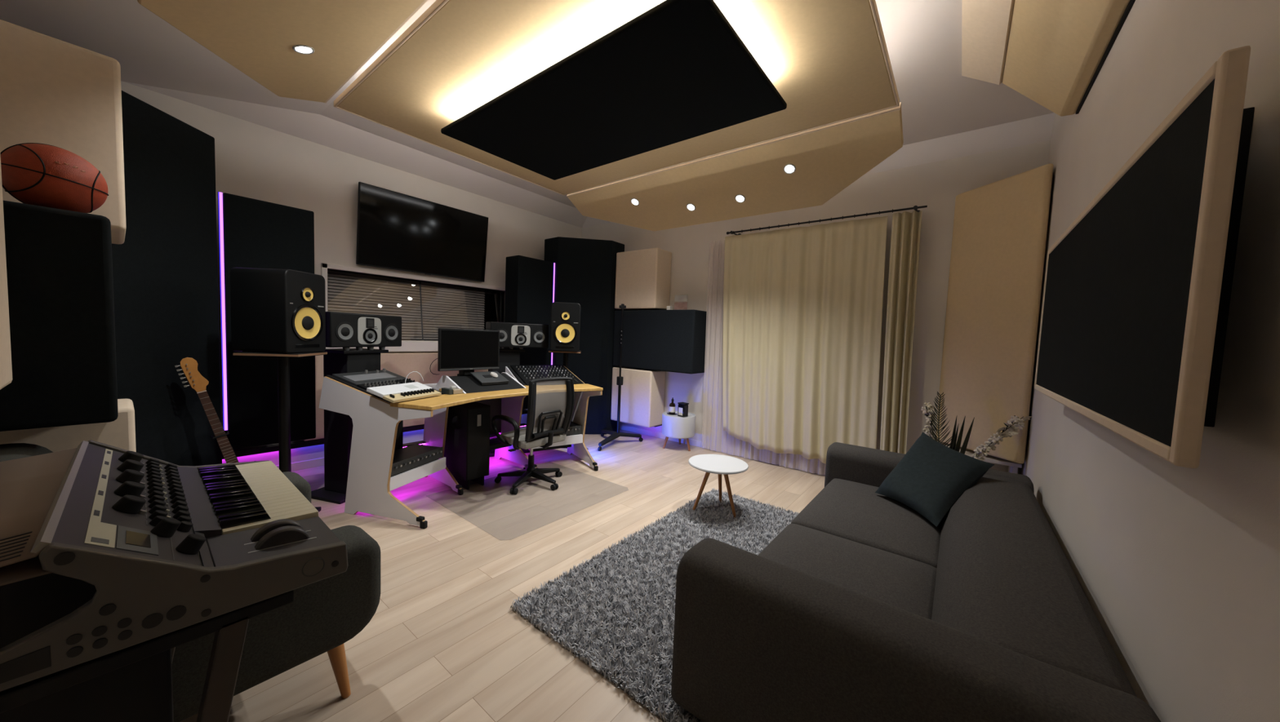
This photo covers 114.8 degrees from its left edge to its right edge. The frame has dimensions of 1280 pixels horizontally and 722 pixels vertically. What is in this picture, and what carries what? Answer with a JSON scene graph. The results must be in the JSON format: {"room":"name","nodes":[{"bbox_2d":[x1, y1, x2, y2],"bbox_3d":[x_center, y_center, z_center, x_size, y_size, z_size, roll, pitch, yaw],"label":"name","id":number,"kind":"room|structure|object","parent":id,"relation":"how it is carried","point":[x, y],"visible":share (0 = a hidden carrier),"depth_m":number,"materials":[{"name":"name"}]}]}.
{"room":"studio","nodes":[
{"label":"studio","id":0,"kind":"room"},
{"bbox_2d":[120,80,582,466],"bbox_3d":[-2.590,-0.686,4.654,0.120,3.400,5.310,5,4,38],"label":"wall","id":1,"kind":"structure","parent":0,"point":[253,161],"depth_m":3.93,"materials":[{"name":"paint"}]},
{"bbox_2d":[217,191,315,449],"bbox_3d":[-3.165,-0.305,3.453,0.499,1.950,0.570,5,4,38],"label":"acoustic panel","id":2,"kind":"object","parent":1,"relation":"attached to","point":[258,233],"depth_m":3.25,"materials":[{"name":"black fabric"}]},
{"bbox_2d":[124,81,587,227],"bbox_3d":[-2.218,-2.143,4.650,0.270,0.165,4.550,5,4,38],"label":"ceiling","id":3,"kind":"structure","parent":1,"relation":"attached to","point":[319,129],"depth_m":4.11,"materials":[{"name":"paint"}]},
{"bbox_2d":[222,409,527,459],"bbox_3d":[-2.620,0.763,4.613,0.079,0.048,3.200,5,4,38],"label":"light bar","id":4,"kind":"object","parent":1,"relation":"attached to","point":[271,448],"visible":0.46,"depth_m":3.78,"materials":[{"name":"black plastic"}]},
{"bbox_2d":[302,352,488,441],"bbox_3d":[-2.555,0.321,4.648,0.079,0.825,2.015,5,4,38],"label":"lining","id":5,"kind":"object","parent":1,"relation":"attached to","point":[400,364],"visible":0.22,"depth_m":4.53,"materials":[{"name":"beige paint"}]},
{"bbox_2d":[275,422,526,471],"bbox_3d":[-2.603,0.974,4.714,0.014,0.080,5.070,5,4,38],"label":"baseboard","id":6,"kind":"structure","parent":1,"relation":"attached to","point":[315,463],"depth_m":3.94,"materials":[{"name":"white paint"}]},
{"bbox_2d":[320,262,505,351],"bbox_3d":[-2.561,-0.578,4.867,0.420,0.910,2.185,5,4,38],"label":"window","id":7,"kind":"structure","parent":1,"relation":"in","point":[493,304],"depth_m":4.77,"materials":[{"name":"grey glass"}]},
{"bbox_2d":[327,270,484,339],"bbox_3d":[-2.622,-0.595,4.780,0.024,0.681,1.755,5,4,38],"label":"window blind","id":8,"kind":"object","parent":7,"relation":"attached to","point":[459,323],"visible":0.56,"depth_m":4.74,"materials":[{"name":"beige plastic"}]},
{"bbox_2d":[355,182,488,282],"bbox_3d":[-2.388,-1.385,4.631,0.131,0.805,1.397,5,4,38],"label":"television","id":9,"kind":"object","parent":1,"relation":"attached to","point":[397,231],"visible":1,"depth_m":4.51,"materials":[{"name":"black"}]},
{"bbox_2d":[504,255,555,409],"bbox_3d":[-1.556,-0.366,5.510,0.499,1.950,0.584,5,4,38],"label":"acoustic panel","id":10,"kind":"object","parent":1,"relation":"attached to","point":[529,282],"depth_m":5.26,"materials":[{"name":"black fabric"}]},
{"bbox_2d":[180,429,825,721],"bbox_3d":[-0.704,1.229,3.236,6.050,0.100,5.310,5,4,38],"label":"floor","id":11,"kind":"structure","parent":0,"point":[443,642],"depth_m":2.30,"materials":[{"name":"brown wood"}]},
{"bbox_2d":[0,590,293,721],"bbox_3d":[-1.120,0.868,0.775,0.645,0.886,0.600,5,4,38],"label":"keyboard stand","id":12,"kind":"object","parent":11,"relation":"on","point":[132,684],"visible":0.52,"depth_m":0.65,"materials":[{"name":"black"}]},
{"bbox_2d":[0,440,347,692],"bbox_3d":[-1.062,0.320,0.889,0.788,0.192,0.527,5,4,38],"label":"synthesizer","id":13,"kind":"object","parent":12,"relation":"on","point":[105,549],"visible":1,"depth_m":0.72,"materials":[{"name":"grey metal"}]},
{"bbox_2d":[111,90,222,466],"bbox_3d":[-3.123,-0.219,2.478,0.206,2.690,1.056,2,3,-6],"label":"acoustic panel","id":14,"kind":"object","parent":11,"relation":"on","point":[165,269],"visible":0.36,"depth_m":2.62,"materials":[{"name":"black fabric"}]},
{"bbox_2d":[0,443,380,721],"bbox_3d":[-1.706,0.781,1.485,1.120,0.933,1.000,5,4,38],"label":"armchair","id":15,"kind":"object","parent":11,"relation":"on","point":[323,615],"visible":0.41,"depth_m":1.36,"materials":[{"name":"grey fabric"}]},
{"bbox_2d":[210,431,238,461],"bbox_3d":[-2.861,0.794,2.964,0.262,0.634,0.390,5,4,38],"label":"guitar stand","id":16,"kind":"object","parent":11,"relation":"on","point":[227,432],"visible":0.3,"depth_m":2.77,"materials":[{"name":"black metal"}]},
{"bbox_2d":[174,357,254,463],"bbox_3d":[-2.835,0.540,2.812,0.060,1.141,0.460,5,4,35],"label":"electric guitar","id":17,"kind":"object","parent":16,"relation":"on","point":[198,383],"visible":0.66,"depth_m":2.70,"materials":[{"name":"brown wood"}]},
{"bbox_2d":[232,351,327,512],"bbox_3d":[-2.480,0.533,2.860,0.359,1.194,0.362,1,4,-12],"label":"speaker stand","id":18,"kind":"object","parent":11,"relation":"on","point":[283,359],"visible":0.47,"depth_m":2.83,"materials":[{"name":"black metal"}]},
{"bbox_2d":[230,267,325,353],"bbox_3d":[-2.458,-0.338,2.813,0.392,0.550,0.328,2,3,1],"label":"monitor","id":19,"kind":"object","parent":18,"relation":"on","point":[273,310],"visible":1,"depth_m":2.66,"materials":[{"name":"black plastic"}]},
{"bbox_2d":[233,351,326,357],"bbox_3d":[-2.458,-0.051,2.824,0.356,0.022,0.356,1,4,-12],"label":"shelf","id":20,"kind":"object","parent":18,"relation":"attached to","point":[242,353],"depth_m":2.67,"materials":[{"name":"black wood"}]},
{"bbox_2d":[311,346,388,504],"bbox_3d":[-2.426,0.485,3.463,0.400,1.222,0.540,3,4,16],"label":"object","id":21,"kind":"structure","parent":11,"relation":"on","point":[338,428],"depth_m":3.33,"materials":[{"name":"black"}]},
{"bbox_2d":[325,311,401,347],"bbox_3d":[-2.363,-0.258,3.414,0.318,0.270,0.640,3,4,16],"label":"speaker","id":22,"kind":"object","parent":21,"relation":"on","point":[343,330],"visible":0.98,"depth_m":3.30},
{"bbox_2d":[319,365,603,528],"bbox_3d":[-1.395,0.608,3.807,1.181,1.016,2.399,5,4,38],"label":"desk","id":23,"kind":"object","parent":11,"relation":"on","point":[377,422],"visible":0.75,"depth_m":3.03,"materials":[{"name":"white paint"}]},
{"bbox_2d":[332,368,440,392],"bbox_3d":[-1.980,0.173,3.228,0.574,0.179,0.466,3,4,16],"label":"mixer","id":24,"kind":"object","parent":23,"relation":"on","point":[365,380],"visible":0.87,"depth_m":3.21,"materials":[{"name":"grey"}]},
{"bbox_2d":[404,371,423,383],"bbox_3d":[-1.832,0.136,3.326,0.135,0.103,0.010,0,4,-36],"label":"cable","id":25,"kind":"object","parent":24,"relation":"on","point":[413,371],"visible":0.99,"depth_m":3.32,"materials":[{"name":"white plastic"}]},
{"bbox_2d":[366,382,441,403],"bbox_3d":[-1.748,0.229,3.060,0.245,0.089,0.440,3,4,17],"label":"keyboard","id":26,"kind":"object","parent":23,"relation":"on","point":[394,393],"visible":1,"depth_m":3.00,"materials":[{"name":"white plastic"}]},
{"bbox_2d":[391,444,442,477],"bbox_3d":[-1.850,0.813,3.232,0.284,0.172,0.515,3,4,16],"label":"rack","id":27,"kind":"object","parent":23,"relation":"on","point":[411,457],"visible":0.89,"depth_m":3.22,"materials":[{"name":"black metal"}]},
{"bbox_2d":[441,386,462,395],"bbox_3d":[-1.552,0.239,3.381,0.120,0.056,0.120,4,4,32],"label":"audio interface","id":28,"kind":"object","parent":23,"relation":"on","point":[452,390],"visible":0.98,"depth_m":3.35,"materials":[{"name":"beige metal"}]},
{"bbox_2d":[403,423,526,448],"bbox_3d":[-1.769,0.767,4.170,0.074,0.045,1.450,5,4,38],"label":"shelf","id":29,"kind":"object","parent":23,"relation":"attached to","point":[424,442],"depth_m":3.83,"materials":[{"name":"wood"}]},
{"bbox_2d":[437,328,499,376],"bbox_3d":[-1.637,-0.029,3.808,0.272,0.532,0.576,5,4,38],"label":"computer monitor","id":30,"kind":"object","parent":23,"relation":"on","point":[464,351],"visible":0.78,"depth_m":3.70,"materials":[{"name":"black plastic"}]},
{"bbox_2d":[470,371,508,386],"bbox_3d":[-1.390,0.158,3.788,0.203,0.101,0.275,5,4,38],"label":"stand","id":31,"kind":"object","parent":23,"relation":"on","point":[482,378],"visible":0.97,"depth_m":3.75,"materials":[{"name":"grey"}]},
{"bbox_2d":[489,372,497,377],"bbox_3d":[-1.365,0.129,3.828,0.090,0.047,0.064,5,4,38],"label":"mouse","id":32,"kind":"object","parent":31,"relation":"on","point":[494,375],"visible":1,"depth_m":3.81,"materials":[{"name":"grey plastic"}]},
{"bbox_2d":[489,436,502,445],"bbox_3d":[-1.561,0.829,4.174,0.225,0.018,0.469,5,4,38],"label":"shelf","id":33,"kind":"object","parent":23,"relation":"attached to","point":[494,441],"depth_m":4.17,"materials":[{"name":"black"}]},
{"bbox_2d":[390,383,603,410],"bbox_3d":[-1.225,0.277,3.693,0.818,0.028,1.940,5,4,38],"label":"countertop","id":34,"kind":"structure","parent":23,"relation":"on","point":[432,403],"depth_m":3.21,"materials":[{"name":"brown wood"}]},
{"bbox_2d":[489,443,511,450],"bbox_3d":[-1.500,0.866,4.121,0.068,0.045,0.440,5,4,38],"label":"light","id":35,"kind":"object","parent":23,"relation":"attached to","point":[492,446],"depth_m":4.14,"materials":[{"name":"purple metal"}]},
{"bbox_2d":[510,364,582,386],"bbox_3d":[-1.028,0.147,4.466,0.603,0.161,0.584,0,4,-34],"label":"control surface","id":36,"kind":"object","parent":23,"relation":"on","point":[527,373],"visible":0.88,"depth_m":4.49,"materials":[{"name":"black plastic"}]},
{"bbox_2d":[533,444,588,452],"bbox_3d":[-0.856,0.954,4.513,0.415,0.147,0.577,5,4,38],"label":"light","id":37,"kind":"object","parent":23,"relation":"attached to","point":[572,448],"depth_m":4.53,"materials":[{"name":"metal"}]},
{"bbox_2d":[565,421,582,435],"bbox_3d":[-0.916,0.778,4.410,0.515,0.172,0.284,0,4,-34],"label":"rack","id":38,"kind":"object","parent":23,"relation":"on","point":[574,428],"visible":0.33,"depth_m":4.41,"materials":[{"name":"black metal"}]},
{"bbox_2d":[444,401,490,489],"bbox_3d":[-1.584,0.749,3.726,0.438,0.730,0.220,5,4,38],"label":"computer tower","id":39,"kind":"object","parent":11,"relation":"on","point":[467,443],"visible":0.81,"depth_m":3.60,"materials":[{"name":"black metal"}]},
{"bbox_2d":[488,346,529,457],"bbox_3d":[-1.586,0.440,4.747,0.540,1.222,0.400,0,4,-30],"label":"column","id":40,"kind":"structure","parent":11,"relation":"on","point":[509,357],"depth_m":4.61,"materials":[{"name":"black"}]},
{"bbox_2d":[485,321,548,347],"bbox_3d":[-1.395,-0.296,4.667,0.640,0.270,0.318,0,4,-30],"label":"speaker","id":41,"kind":"object","parent":40,"relation":"on","point":[511,335],"visible":0.87,"depth_m":4.54},
{"bbox_2d":[548,350,580,368],"bbox_3d":[-0.921,0.466,4.977,0.362,1.194,0.531,2,4,-8],"label":"speaker stand","id":42,"kind":"object","parent":11,"relation":"on","point":[565,353],"visible":0.29,"depth_m":5.03,"materials":[{"name":"black"}]},
{"bbox_2d":[549,350,580,353],"bbox_3d":[-0.886,-0.113,4.858,0.356,0.022,0.356,2,4,-8],"label":"shelf","id":43,"kind":"object","parent":42,"relation":"attached to","point":[557,352],"depth_m":4.68,"materials":[{"name":"black wood"}]},
{"bbox_2d":[550,302,581,351],"bbox_3d":[-0.866,-0.396,4.794,0.328,0.550,0.392,2,4,-8],"label":"monitor","id":44,"kind":"object","parent":42,"relation":"on","point":[565,332],"visible":1,"depth_m":4.62,"materials":[{"name":"black plastic"}]},
{"bbox_2d":[544,236,624,435],"bbox_3d":[-0.835,-0.338,5.921,1.112,2.690,0.611,2,4,-8],"label":"trap","id":45,"kind":"object","parent":11,"relation":"on","point":[585,269],"visible":0.61,"depth_m":5.62,"materials":[{"name":"black fabric"}]},
{"bbox_2d":[597,303,643,451],"bbox_3d":[-0.387,0.165,5.280,0.591,1.800,0.766,5,4,38],"label":"microphone stand","id":46,"kind":"object","parent":11,"relation":"on","point":[614,435],"visible":1,"depth_m":5.26,"materials":[{"name":"black metal"}]},
{"bbox_2d":[510,488,799,721],"bbox_3d":[0.461,1.242,2.564,1.200,0.046,2.208,5,4,38],"label":"rug","id":47,"kind":"object","parent":11,"relation":"on","point":[615,613],"visible":0.55,"depth_m":2.15,"materials":[{"name":"grey carpet"}]},
{"bbox_2d":[688,454,748,518],"bbox_3d":[0.620,1.018,3.305,0.476,0.402,0.476,5,4,38],"label":"coffee table","id":48,"kind":"object","parent":47,"relation":"on","point":[718,464],"visible":0.94,"depth_m":3.26,"materials":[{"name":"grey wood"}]},
{"bbox_2d":[662,411,696,451],"bbox_3d":[0.486,0.892,5.197,0.426,0.436,0.426,5,4,38],"label":"side table","id":49,"kind":"object","parent":11,"relation":"on","point":[676,427],"visible":0.84,"depth_m":5.02,"materials":[{"name":"grey wood"}]},
{"bbox_2d":[666,397,676,415],"bbox_3d":[0.414,0.574,5.231,0.132,0.212,0.132,5,4,38],"label":"bottle","id":50,"kind":"object","parent":49,"relation":"on","point":[672,406],"visible":1,"depth_m":5.20,"materials":[{"name":"black glass"}]},
{"bbox_2d":[677,402,688,417],"bbox_3d":[0.536,0.607,5.098,0.094,0.172,0.108,-1,5,-43],"label":"candle jar","id":51,"kind":"object","parent":49,"relation":"on","point":[682,411],"visible":1,"depth_m":5.06,"materials":[{"name":"black glass"}]},
{"bbox_2d":[671,442,1160,721],"bbox_3d":[1.317,1.022,2.080,1.188,0.612,2.400,5,4,38],"label":"sofa","id":52,"kind":"object","parent":11,"relation":"on","point":[862,608],"visible":0.89,"depth_m":1.31,"materials":[{"name":"grey fabric"}]},
{"bbox_2d":[758,524,937,620],"bbox_3d":[0.866,0.995,1.791,0.700,0.167,0.835,5,4,38],"label":"seat cushion","id":53,"kind":"object","parent":52,"relation":"on","point":[908,584],"depth_m":1.83,"materials":[{"name":"grey fabric"}]},
{"bbox_2d":[791,478,942,568],"bbox_3d":[1.438,0.973,2.523,0.700,0.167,1.015,5,4,38],"label":"seat cushion","id":54,"kind":"object","parent":52,"relation":"on","point":[851,509],"depth_m":2.32,"materials":[{"name":"grey fabric"}]},
{"bbox_2d":[875,432,995,527],"bbox_3d":[1.787,0.694,2.559,0.632,0.393,0.451,0,4,-29],"label":"cushion","id":55,"kind":"object","parent":52,"relation":"on","point":[931,476],"visible":0.99,"depth_m":2.50,"materials":[{"name":"teal fabric"}]},
{"bbox_2d":[942,444,1022,474],"bbox_3d":[2.803,1.037,3.477,0.586,0.530,0.320,5,4,38],"label":"corner shelf","id":56,"kind":"object","parent":11,"relation":"on","point":[1013,467],"visible":0.22,"depth_m":3.26,"materials":[{"name":"white paint"}]},
{"bbox_2d":[920,391,1031,461],"bbox_3d":[2.547,0.788,3.173,0.675,1.044,0.358,5,4,38],"label":"potted plant","id":57,"kind":"object","parent":56,"relation":"on","point":[981,451],"visible":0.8,"depth_m":3.27,"materials":[{"name":"green plant"}]},
{"bbox_2d":[935,163,1053,463],"bbox_3d":[2.834,-0.347,3.341,0.560,2.200,0.462,5,4,38],"label":"acoustic panel","id":58,"kind":"object","parent":56,"relation":"on","point":[1000,229],"visible":0.87,"depth_m":3.26,"materials":[{"name":"beige fabric"}]},
{"bbox_3d":[-0.936,1.148,3.573,1.140,0.002,1.320,5,4,38],"label":"chair mat","id":59,"kind":"object","parent":11,"relation":"on","visible":0},
{"bbox_2d":[491,377,574,494],"bbox_3d":[-0.981,0.631,3.776,0.614,1.006,0.620,5,4,38],"label":"office chair","id":60,"kind":"object","parent":59,"relation":"on","point":[551,401],"visible":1,"depth_m":3.64,"materials":[{"name":"black plastic"}]},
{"bbox_2d":[0,0,1053,208],"bbox_3d":[-0.388,-1.975,2.893,5.570,0.382,5.310,5,4,38],"label":"ceiling","id":61,"kind":"structure","parent":0,"point":[923,37],"depth_m":2.75,"materials":[{"name":"paint"}]},
{"bbox_2d":[137,0,427,102],"bbox_3d":[-1.136,-1.627,1.451,3.010,0.557,0.817,5,4,38],"label":"cloud","id":62,"kind":"object","parent":61,"relation":"hanging from","point":[257,37],"visible":1,"depth_m":1.91,"materials":[{"name":"beige wood"}]},
{"bbox_2d":[292,44,315,53],"bbox_3d":[-1.685,-1.562,2.050,0.092,0.033,0.089,5,4,38],"label":"recessed light","id":63,"kind":"object","parent":62,"relation":"attached to","point":[302,49],"visible":1,"depth_m":2.05,"materials":[{"name":"silver metal"}]},
{"bbox_2d":[333,0,899,195],"bbox_3d":[-0.232,-1.818,2.588,3.010,0.403,2.015,5,4,38],"label":"ceiling panel","id":64,"kind":"object","parent":61,"relation":"hanging from","point":[828,60],"visible":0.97,"depth_m":2.19,"materials":[{"name":"beige wood"}]},
{"bbox_2d":[440,0,786,180],"bbox_3d":[-0.259,-1.560,2.571,2.025,0.119,1.002,5,4,38],"label":"cloud","id":65,"kind":"object","parent":64,"relation":"attached to","point":[677,71],"visible":1,"depth_m":2.29,"materials":[{"name":"black fabric"}]},
{"bbox_2d":[566,102,903,231],"bbox_3d":[0.585,-1.685,3.651,3.010,0.732,0.587,5,4,38],"label":"ceiling panel","id":66,"kind":"object","parent":61,"relation":"hanging from","point":[828,159],"visible":0.81,"depth_m":3.34,"materials":[{"name":"beige wood"}]},
{"bbox_2d":[631,198,639,205],"bbox_3d":[-0.048,-1.575,4.049,0.092,0.052,0.080,5,4,38],"label":"recessed light","id":67,"kind":"object","parent":66,"relation":"attached to","point":[634,202],"visible":1,"depth_m":4.04,"materials":[{"name":"silver metal"}]},
{"bbox_2d":[686,203,695,211],"bbox_3d":[0.479,-1.445,3.843,0.092,0.052,0.080,5,4,38],"label":"recessed light","id":68,"kind":"object","parent":66,"relation":"attached to","point":[690,206],"visible":1,"depth_m":3.84,"materials":[{"name":"silver metal"}]},
{"bbox_2d":[734,194,745,202],"bbox_3d":[0.868,-1.409,3.547,0.092,0.052,0.080,5,4,38],"label":"recessed light","id":69,"kind":"object","parent":66,"relation":"attached to","point":[739,197],"visible":1,"depth_m":3.54,"materials":[{"name":"silver metal"}]},
{"bbox_2d":[783,163,795,173],"bbox_3d":[1.143,-1.469,3.127,0.092,0.052,0.080,5,4,38],"label":"recessed light","id":70,"kind":"object","parent":66,"relation":"attached to","point":[788,168],"visible":1,"depth_m":3.12,"materials":[{"name":"silver metal"}]},
{"bbox_2d":[581,140,1050,474],"bbox_3d":[1.200,-0.557,4.989,5.450,3.400,0.120,5,4,38],"label":"wall","id":71,"kind":"structure","parent":0,"point":[935,185],"depth_m":3.88,"materials":[{"name":"paint"}]},
{"bbox_2d":[610,367,665,427],"bbox_3d":[-0.032,0.480,5.692,0.690,0.750,0.340,5,4,38],"label":"wall box","id":72,"kind":"object","parent":71,"relation":"attached to","point":[642,391],"visible":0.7,"depth_m":5.51,"materials":[{"name":"beige fabric"}]},
{"bbox_2d":[614,248,671,310],"bbox_3d":[0.036,-1.093,5.592,0.705,0.775,0.340,5,4,38],"label":"wall box","id":73,"kind":"object","parent":71,"relation":"attached to","point":[642,277],"visible":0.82,"depth_m":5.41,"materials":[{"name":"beige fabric"}]},
{"bbox_2d":[613,309,706,373],"bbox_3d":[0.236,-0.277,5.459,1.295,0.780,0.340,5,4,38],"label":"acoustic panel","id":74,"kind":"object","parent":71,"relation":"attached to","point":[661,340],"visible":0.83,"depth_m":5.21,"materials":[{"name":"grey fabric"}]},
{"bbox_2d":[666,306,672,310],"bbox_3d":[0.378,-0.678,5.254,0.055,0.054,0.050,5,4,38],"label":"box","id":75,"kind":"object","parent":74,"relation":"on","point":[668,308],"visible":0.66,"depth_m":5.24,"materials":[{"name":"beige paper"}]},
{"bbox_2d":[674,294,687,309],"bbox_3d":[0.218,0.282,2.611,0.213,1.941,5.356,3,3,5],"label":"frame","id":76,"kind":"object","parent":74,"relation":"on","point":[683,305],"visible":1,"depth_m":5.16,"materials":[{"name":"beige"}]},
{"bbox_2d":[674,294,687,301],"bbox_3d":[0.517,-0.794,5.162,0.190,0.080,0.003,5,4,38],"label":"picture","id":77,"kind":"object","parent":76,"relation":"on","point":[682,297],"depth_m":5.16},
{"bbox_2d":[674,302,687,309],"bbox_3d":[0.513,-0.696,5.168,0.190,0.090,0.003,5,4,38],"label":"picture","id":78,"kind":"object","parent":76,"relation":"attached to","point":[683,305],"depth_m":5.16},
{"bbox_2d":[619,423,702,448],"bbox_3d":[1.046,1.097,5.073,5.290,0.080,0.014,5,4,38],"label":"baseboard","id":79,"kind":"structure","parent":71,"relation":"attached to","point":[645,432],"depth_m":5.72,"materials":[{"name":"white paint"}]},
{"bbox_2d":[582,112,1054,227],"bbox_3d":[1.140,-2.022,4.846,5.330,0.165,0.110,5,4,38],"label":"ceiling","id":80,"kind":"structure","parent":71,"relation":"attached to","point":[1037,129],"depth_m":3.52,"materials":[{"name":"paint"}]},
{"bbox_2d":[726,205,927,235],"bbox_3d":[1.822,-1.432,4.259,1.925,0.056,0.222,5,4,38],"label":"curtain rod","id":81,"kind":"object","parent":71,"relation":"attached to","point":[915,207],"visible":0.97,"depth_m":4.06,"materials":[{"name":"black metal"}]},
{"bbox_2d":[702,240,826,475],"bbox_3d":[1.513,-0.126,4.598,1.780,2.588,0.051,5,4,38],"label":"sheer curtain","id":82,"kind":"object","parent":81,"relation":"hanging from","point":[713,436],"visible":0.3,"depth_m":5.03,"materials":[{"name":"beige fabric"}]},
{"bbox_2d":[722,215,888,464],"bbox_3d":[1.640,-0.184,4.404,1.730,2.473,0.098,5,4,38],"label":"curtain","id":83,"kind":"object","parent":81,"relation":"hanging from","point":[802,306],"visible":0.97,"depth_m":4.34,"materials":[{"name":"fabric"}]},
{"bbox_2d":[880,210,922,454],"bbox_3d":[2.412,-0.174,3.808,0.256,2.375,0.111,5,4,38],"label":"curtain","id":84,"kind":"object","parent":81,"relation":"hanging from","point":[906,226],"visible":0.94,"depth_m":3.79,"materials":[{"name":"fabric"}]},
{"bbox_2d":[1017,0,1279,721],"bbox_3d":[1.661,-0.312,1.263,0.120,3.400,5.190,5,4,38],"label":"wall","id":85,"kind":"structure","parent":0,"point":[1178,568],"depth_m":1.00,"materials":[{"name":"paint"}]},
{"bbox_2d":[961,0,1135,115],"bbox_3d":[1.651,-1.663,1.662,0.568,0.447,2.330,5,4,38],"label":"ceiling panel","id":86,"kind":"object","parent":85,"relation":"attached to","point":[1052,53],"visible":1,"depth_m":2.13,"materials":[{"name":"beige wood"}]},
{"bbox_2d":[1034,45,1254,468],"bbox_3d":[1.635,-0.194,1.440,0.120,0.749,1.859,5,4,38],"label":"acoustic panel","id":87,"kind":"object","parent":85,"relation":"attached to","point":[1138,286],"visible":1,"depth_m":0.90,"materials":[{"name":"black fabric"}]},
{"bbox_3d":[-2.045,-0.439,0.939,5.330,3.400,0.120,5,4,38],"label":"wall","id":88,"kind":"structure","parent":0,"visible":0},
{"bbox_2d":[0,153,12,390],"bbox_3d":[-1.666,-0.530,0.877,0.870,1.280,0.248,5,4,38],"label":"acoustic panel","id":89,"kind":"object","parent":88,"relation":"attached to","point":[6,368],"visible":1,"depth_m":1.21,"materials":[{"name":"beige fabric"}]},
{"bbox_2d":[0,200,118,431],"bbox_3d":[-2.500,-0.180,1.664,1.000,0.770,0.448,5,4,38],"label":"wall box","id":90,"kind":"object","parent":88,"relation":"attached to","point":[60,262],"visible":0.99,"depth_m":1.44,"materials":[{"name":"black fabric"}]},
{"bbox_2d":[0,142,108,213],"bbox_3d":[-2.151,-0.664,1.504,0.244,0.244,0.242,5,4,38],"label":"basketball","id":91,"kind":"object","parent":90,"relation":"on","point":[37,174],"visible":0.91,"depth_m":1.44,"materials":[{"name":"rubber"}]},
{"bbox_2d":[0,19,126,244],"bbox_3d":[-2.654,-0.958,1.788,0.600,0.735,0.490,5,4,38],"label":"acoustic panel","id":92,"kind":"object","parent":88,"relation":"attached to","point":[54,91],"visible":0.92,"depth_m":1.68,"materials":[{"name":"beige fabric"}]},
{"bbox_2d":[0,399,136,452],"bbox_3d":[-2.615,0.596,1.807,0.350,0.785,0.495,5,4,38],"label":"wall box","id":93,"kind":"object","parent":88,"relation":"attached to","point":[120,433],"visible":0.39,"depth_m":1.77,"materials":[{"name":"beige wood"}]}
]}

